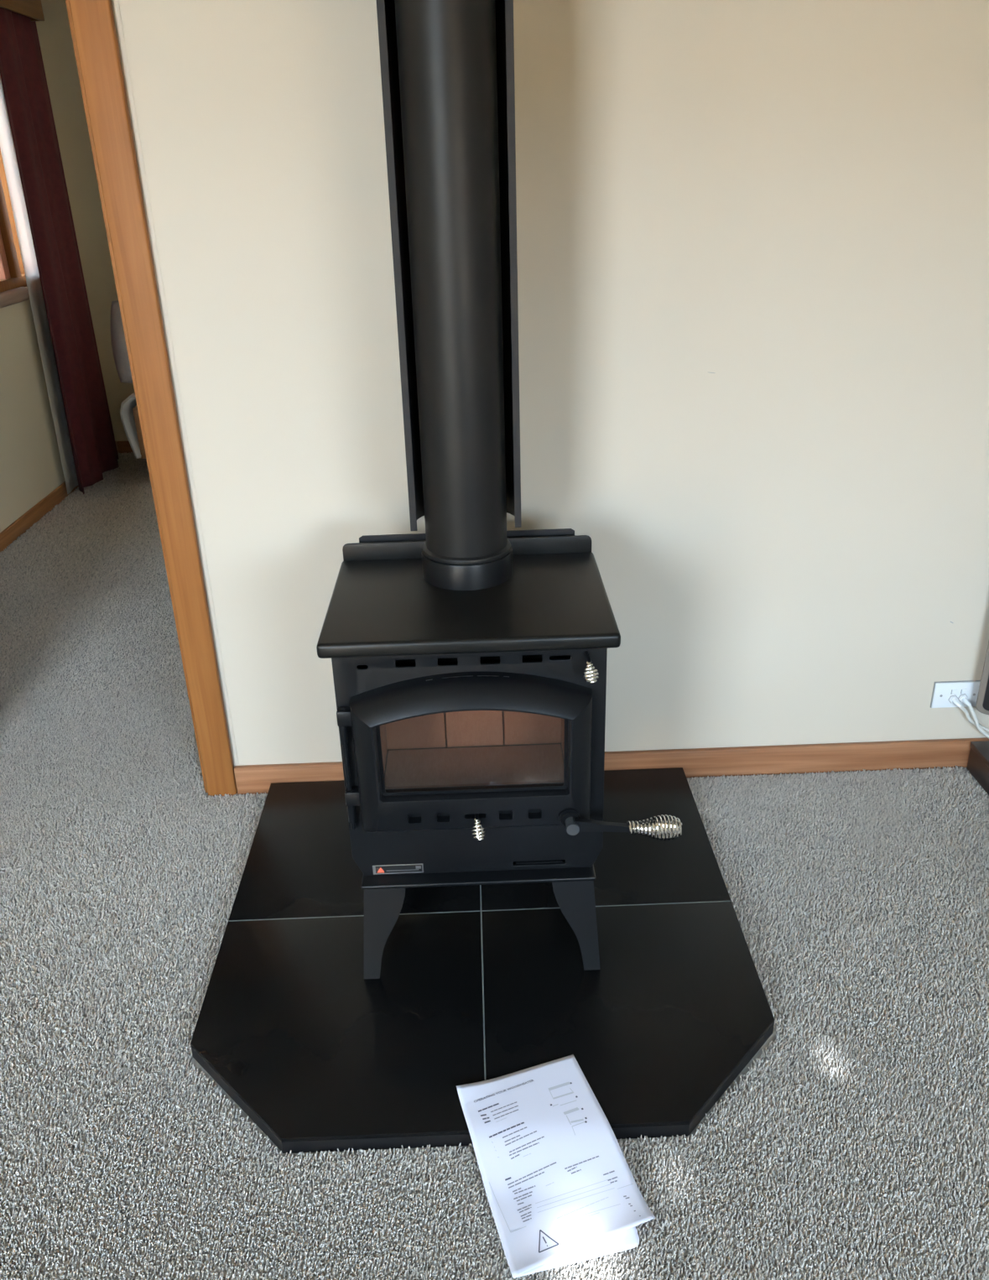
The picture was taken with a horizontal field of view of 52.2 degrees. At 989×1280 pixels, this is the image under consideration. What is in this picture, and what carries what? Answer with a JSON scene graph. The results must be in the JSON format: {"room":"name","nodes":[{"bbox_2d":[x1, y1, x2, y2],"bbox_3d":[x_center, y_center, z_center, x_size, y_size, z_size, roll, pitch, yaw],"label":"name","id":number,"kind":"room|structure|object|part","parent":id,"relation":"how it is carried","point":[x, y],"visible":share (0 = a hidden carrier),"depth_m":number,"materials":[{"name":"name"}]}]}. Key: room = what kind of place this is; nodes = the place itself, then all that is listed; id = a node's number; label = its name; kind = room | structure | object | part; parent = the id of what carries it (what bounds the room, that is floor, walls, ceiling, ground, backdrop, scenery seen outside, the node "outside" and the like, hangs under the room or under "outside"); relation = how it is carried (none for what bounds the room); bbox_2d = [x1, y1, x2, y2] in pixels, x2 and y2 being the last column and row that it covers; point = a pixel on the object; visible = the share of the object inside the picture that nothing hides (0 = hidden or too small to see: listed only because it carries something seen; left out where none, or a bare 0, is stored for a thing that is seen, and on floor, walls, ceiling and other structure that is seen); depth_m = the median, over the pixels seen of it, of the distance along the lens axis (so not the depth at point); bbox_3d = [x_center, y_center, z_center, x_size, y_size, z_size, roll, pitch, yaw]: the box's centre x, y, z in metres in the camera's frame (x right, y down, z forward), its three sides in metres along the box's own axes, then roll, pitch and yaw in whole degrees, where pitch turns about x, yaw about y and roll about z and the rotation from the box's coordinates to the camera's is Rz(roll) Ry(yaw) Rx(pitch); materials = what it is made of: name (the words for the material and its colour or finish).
{"room":"living room","nodes":[
{"label":"living room","id":0,"kind":"room"},
{"bbox_2d":[0,20,103,532],"bbox_3d":[-2.186,-0.676,2.183,0.100,2.426,7.350,-2,25,-1],"label":"wall","id":1,"kind":"structure","parent":0,"point":[31,468],"depth_m":4.69,"materials":[{"name":"beige paint"}]},
{"bbox_2d":[0,148,29,308],"bbox_3d":[-2.243,-1.880,3.997,0.126,1.155,1.480,-2,25,-1],"label":"window","id":2,"kind":"structure","parent":1,"relation":"in","point":[13,290],"depth_m":4.60,"materials":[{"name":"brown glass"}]},
{"bbox_3d":[-2.226,-1.350,4.154,0.126,0.061,1.310,-2,25,-1],"label":"sill","id":3,"kind":"part","parent":2,"relation":"part of","materials":[{"name":"brown wood"}]},
{"bbox_2d":[0,0,44,20],"bbox_3d":[-2.160,-2.580,3.780,0.134,0.230,2.060,-2,25,-1],"label":"curtain pelmet","id":4,"kind":"object","parent":1,"relation":"attached to","point":[33,9],"visible":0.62,"depth_m":4.57,"materials":[{"name":"brown wood"}]},
{"bbox_2d":[0,7,118,494],"bbox_3d":[-2.141,-1.864,4.931,0.098,2.188,0.711,-2,25,-1],"label":"window curtain","id":5,"kind":"object","parent":4,"relation":"hanging from","point":[29,147],"visible":0.97,"depth_m":4.89,"materials":[{"name":"red fabric"}]},
{"bbox_2d":[0,441,119,552],"bbox_3d":[-2.149,-0.375,4.300,0.015,0.072,3.520,-2,25,-1],"label":"baseboard","id":6,"kind":"structure","parent":1,"relation":"attached to","point":[18,527],"depth_m":4.72,"materials":[{"name":"brown wood"}]},
{"bbox_2d":[36,0,134,441],"bbox_3d":[-0.085,-2.287,5.465,4.310,2.426,0.100,-2,25,-1],"label":"wall","id":7,"kind":"structure","parent":0,"point":[54,33],"depth_m":5.30,"materials":[{"name":"beige paint"}]},
{"bbox_2d":[117,440,133,453],"bbox_3d":[-0.045,-1.199,5.916,4.295,0.072,0.015,-2,25,-1],"label":"baseboard","id":8,"kind":"structure","parent":7,"relation":"attached to","point":[123,446],"depth_m":5.88,"materials":[{"name":"brown wood"}]},
{"bbox_2d":[0,453,988,1279],"bbox_3d":[0.049,0.364,2.743,4.510,0.050,7.350,-2,25,-1],"label":"floor","id":9,"kind":"structure","parent":0,"point":[772,1038],"depth_m":1.70,"materials":[{"name":"grey carpet"}]},
{"bbox_2d":[190,767,774,1153],"bbox_3d":[-0.029,0.596,2.156,1.074,0.036,1.068,-2,25,-1],"label":"tiled hearth","id":10,"kind":"object","parent":9,"relation":"on","point":[476,983],"visible":0.84,"depth_m":1.95,"materials":[{"name":"black tile"}]},
{"bbox_2d":[316,528,681,978],"bbox_3d":[0.016,0.214,2.041,0.642,0.749,0.515,-2,25,-1],"label":"wood stove","id":11,"kind":"object","parent":10,"relation":"on","point":[470,699],"visible":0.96,"depth_m":1.88,"materials":[{"name":"black paint"}]},
{"bbox_3d":[-0.215,0.554,1.999,0.091,0.184,0.126,-2,25,-1],"label":"leg","id":12,"kind":"part","parent":11,"relation":"part of","materials":[{"name":"black paint"}]},
{"bbox_2d":[375,0,521,565],"bbox_3d":[-0.076,-0.917,1.661,0.215,1.654,0.192,-2,25,-1],"label":"flue pipe","id":13,"kind":"object","parent":11,"relation":"attached to","point":[447,66],"visible":0.98,"depth_m":1.73,"materials":[{"name":"black metal"}]},
{"bbox_3d":[-0.050,-0.075,1.932,0.528,0.029,0.410,-2,25,-1],"label":"plate","id":14,"kind":"part","parent":11,"relation":"part of","materials":[{"name":"black paint"}]},
{"bbox_3d":[-0.038,0.234,1.870,0.483,0.477,0.006,-2,25,-1],"label":"plate","id":15,"kind":"part","parent":11,"relation":"part of","materials":[{"name":"black paint"}]},
{"bbox_3d":[-0.038,0.215,1.820,0.428,0.320,0.066,-2,25,-1],"label":"door","id":16,"kind":"part","parent":11,"relation":"part of","materials":[{"name":"black paint"}]},
{"bbox_3d":[-0.033,0.322,1.873,0.009,0.010,0.040,-2,25,-1],"label":"air lever","id":17,"kind":"part","parent":11,"relation":"part of","materials":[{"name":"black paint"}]},
{"bbox_3d":[-0.030,0.348,1.852,0.028,0.038,0.030,-2,25,-1],"label":"coil knob","id":18,"kind":"part","parent":11,"relation":"part of","materials":[{"name":"silver metal"}]},
{"bbox_3d":[0.159,0.540,2.005,0.091,0.184,0.126,-2,25,-1],"label":"leg","id":19,"kind":"part","parent":11,"relation":"part of","materials":[{"name":"black paint"}]},
{"bbox_3d":[0.163,0.029,1.763,0.009,0.014,0.037,-4,25,-5],"label":"flue damper lever","id":20,"kind":"part","parent":11,"relation":"part of","materials":[{"name":"black paint"}]},
{"bbox_3d":[0.166,0.057,1.744,0.029,0.037,0.028,21,33,39],"label":"coil knob","id":21,"kind":"part","parent":11,"relation":"part of","materials":[{"name":"silver metal"}]},
{"bbox_2d":[456,1054,655,1278],"bbox_3d":[0.086,0.829,1.619,0.234,0.032,0.344,-10,26,-16],"label":"sheets","id":22,"kind":"object","parent":10,"relation":"on","point":[561,1188],"visible":1,"depth_m":1.61,"materials":[{"name":"white paper"}]},
{"bbox_2d":[478,1103,524,1181],"bbox_3d":[0.024,0.815,1.654,0.063,0.018,0.127,-11,27,-18],"label":"print","id":23,"kind":"object","parent":22,"relation":"on","point":[501,1126],"depth_m":1.64},
{"bbox_2d":[473,1079,533,1102],"bbox_3d":[0.016,0.771,1.728,0.111,0.001,0.004,-11,27,-20],"label":"print","id":24,"kind":"object","parent":22,"relation":"on","point":[489,1090],"depth_m":1.73},
{"bbox_2d":[489,1117,633,1233],"bbox_3d":[0.075,0.854,1.573,0.237,0.022,0.161,12,29,27],"label":"print","id":25,"kind":"object","parent":22,"relation":"on","point":[547,1174],"depth_m":1.60,"materials":[{"name":"grey paper"}]},
{"bbox_2d":[490,1101,635,1222],"bbox_3d":[0.105,0.830,1.622,0.217,0.022,0.201,-2,25,-1],"label":"print","id":26,"kind":"object","parent":22,"relation":"on","point":[551,1161],"depth_m":1.61,"materials":[{"name":"grey paper"}]},
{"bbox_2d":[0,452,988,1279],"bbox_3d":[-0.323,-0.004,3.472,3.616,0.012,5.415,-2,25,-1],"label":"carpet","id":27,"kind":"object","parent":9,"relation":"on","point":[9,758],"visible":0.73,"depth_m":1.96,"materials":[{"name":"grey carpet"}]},
{"bbox_2d":[119,392,145,458],"bbox_3d":[-0.867,-1.201,5.476,2.051,0.493,0.718,-2,25,-1],"label":"bed","id":28,"kind":"object","parent":27,"relation":"on","point":[128,411],"visible":0.08,"depth_m":5.14,"materials":[{"name":"white"}]},
{"bbox_2d":[110,300,133,383],"bbox_3d":[-1.629,-1.516,5.115,0.620,0.410,0.219,-2,25,-1],"label":"bed pillow","id":29,"kind":"object","parent":28,"relation":"on","point":[119,350],"visible":0.13,"depth_m":5.06,"materials":[{"name":"white fabric"}]},
{"bbox_3d":[-1.819,-1.192,5.449,0.025,0.260,0.665,-2,25,-1],"label":"rail","id":30,"kind":"part","parent":28,"relation":"part of","materials":[{"name":"brown wood"}]},
{"bbox_2d":[966,740,988,795],"bbox_3d":[1.665,0.476,2.250,0.824,0.083,0.892,-2,25,-1],"label":"bench","id":31,"kind":"object","parent":9,"relation":"on","point":[978,761],"visible":1,"depth_m":2.60,"materials":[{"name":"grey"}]},
{"bbox_2d":[975,640,988,714],"bbox_3d":[1.573,0.065,2.251,0.860,0.661,0.230,16,30,32],"label":"television","id":32,"kind":"object","parent":31,"relation":"on","point":[982,701],"visible":1,"depth_m":2.52,"materials":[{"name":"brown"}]},
{"bbox_2d":[111,0,988,766],"bbox_3d":[0.018,-0.745,2.192,4.310,2.426,0.100,-2,25,-1],"label":"wall","id":33,"kind":"structure","parent":0,"point":[752,236],"depth_m":2.18,"materials":[{"name":"beige paint"}]},
{"bbox_2d":[65,0,237,796],"bbox_3d":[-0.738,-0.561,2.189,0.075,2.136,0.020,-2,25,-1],"label":"trim","id":34,"kind":"structure","parent":33,"relation":"attached to","point":[93,22],"depth_m":2.16,"materials":[{"name":"brown wood"}]},
{"bbox_2d":[111,0,239,764],"bbox_3d":[-0.695,-0.604,2.180,0.012,2.053,0.001,-2,25,-1],"label":"trim","id":35,"kind":"structure","parent":33,"relation":"attached to","point":[115,2],"depth_m":2.17,"materials":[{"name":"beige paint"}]},
{"bbox_2d":[234,737,988,794],"bbox_3d":[0.765,0.314,2.650,2.878,0.082,0.016,-2,25,-1],"label":"baseboard","id":36,"kind":"structure","parent":33,"relation":"attached to","point":[920,754],"depth_m":2.64,"materials":[{"name":"brown wood"}]},
{"bbox_2d":[930,680,980,707],"bbox_3d":[1.182,0.140,2.583,0.122,0.074,0.012,-2,25,-1],"label":"wall outlet","id":37,"kind":"object","parent":33,"relation":"attached to","point":[943,690],"visible":0.91,"depth_m":2.58,"materials":[{"name":"grey plastic"}]},
{"bbox_2d":[950,689,957,694],"bbox_3d":[1.171,0.132,2.575,0.014,0.014,0.003,-2,25,-1],"label":"switch","id":38,"kind":"object","parent":37,"relation":"attached to","point":[952,691],"depth_m":2.57,"materials":[{"name":"white plastic"}]},
{"bbox_2d":[960,688,967,693],"bbox_3d":[1.196,0.132,2.575,0.014,0.014,0.003,-2,25,-1],"label":"switch","id":39,"kind":"object","parent":37,"relation":"attached to","point":[962,690],"depth_m":2.57,"materials":[{"name":"white plastic"}]},
{"bbox_2d":[947,695,988,732],"bbox_3d":[1.223,0.194,2.592,0.121,0.110,0.027,-2,25,-1],"label":"plug","id":40,"kind":"object","parent":37,"relation":"attached to","point":[953,699],"visible":0.98,"depth_m":2.58,"materials":[{"name":"grey plastic"}]},
{"bbox_3d":[1.232,0.201,2.597,0.105,0.093,0.013,-6,26,-9],"label":"cord","id":41,"kind":"part","parent":40,"relation":"part of","materials":[{"name":"white plastic"}]},
{"bbox_2d":[957,693,988,738],"bbox_3d":[1.236,0.199,2.592,0.097,0.124,0.031,-2,25,-1],"label":"plug","id":42,"kind":"object","parent":37,"relation":"attached to","point":[963,698],"visible":1,"depth_m":2.58,"materials":[{"name":"grey plastic"}]},
{"bbox_3d":[1.244,0.211,2.588,0.080,0.107,0.013,-2,25,-1],"label":"cord","id":43,"kind":"part","parent":42,"relation":"part of","materials":[{"name":"white plastic"}]}
]}

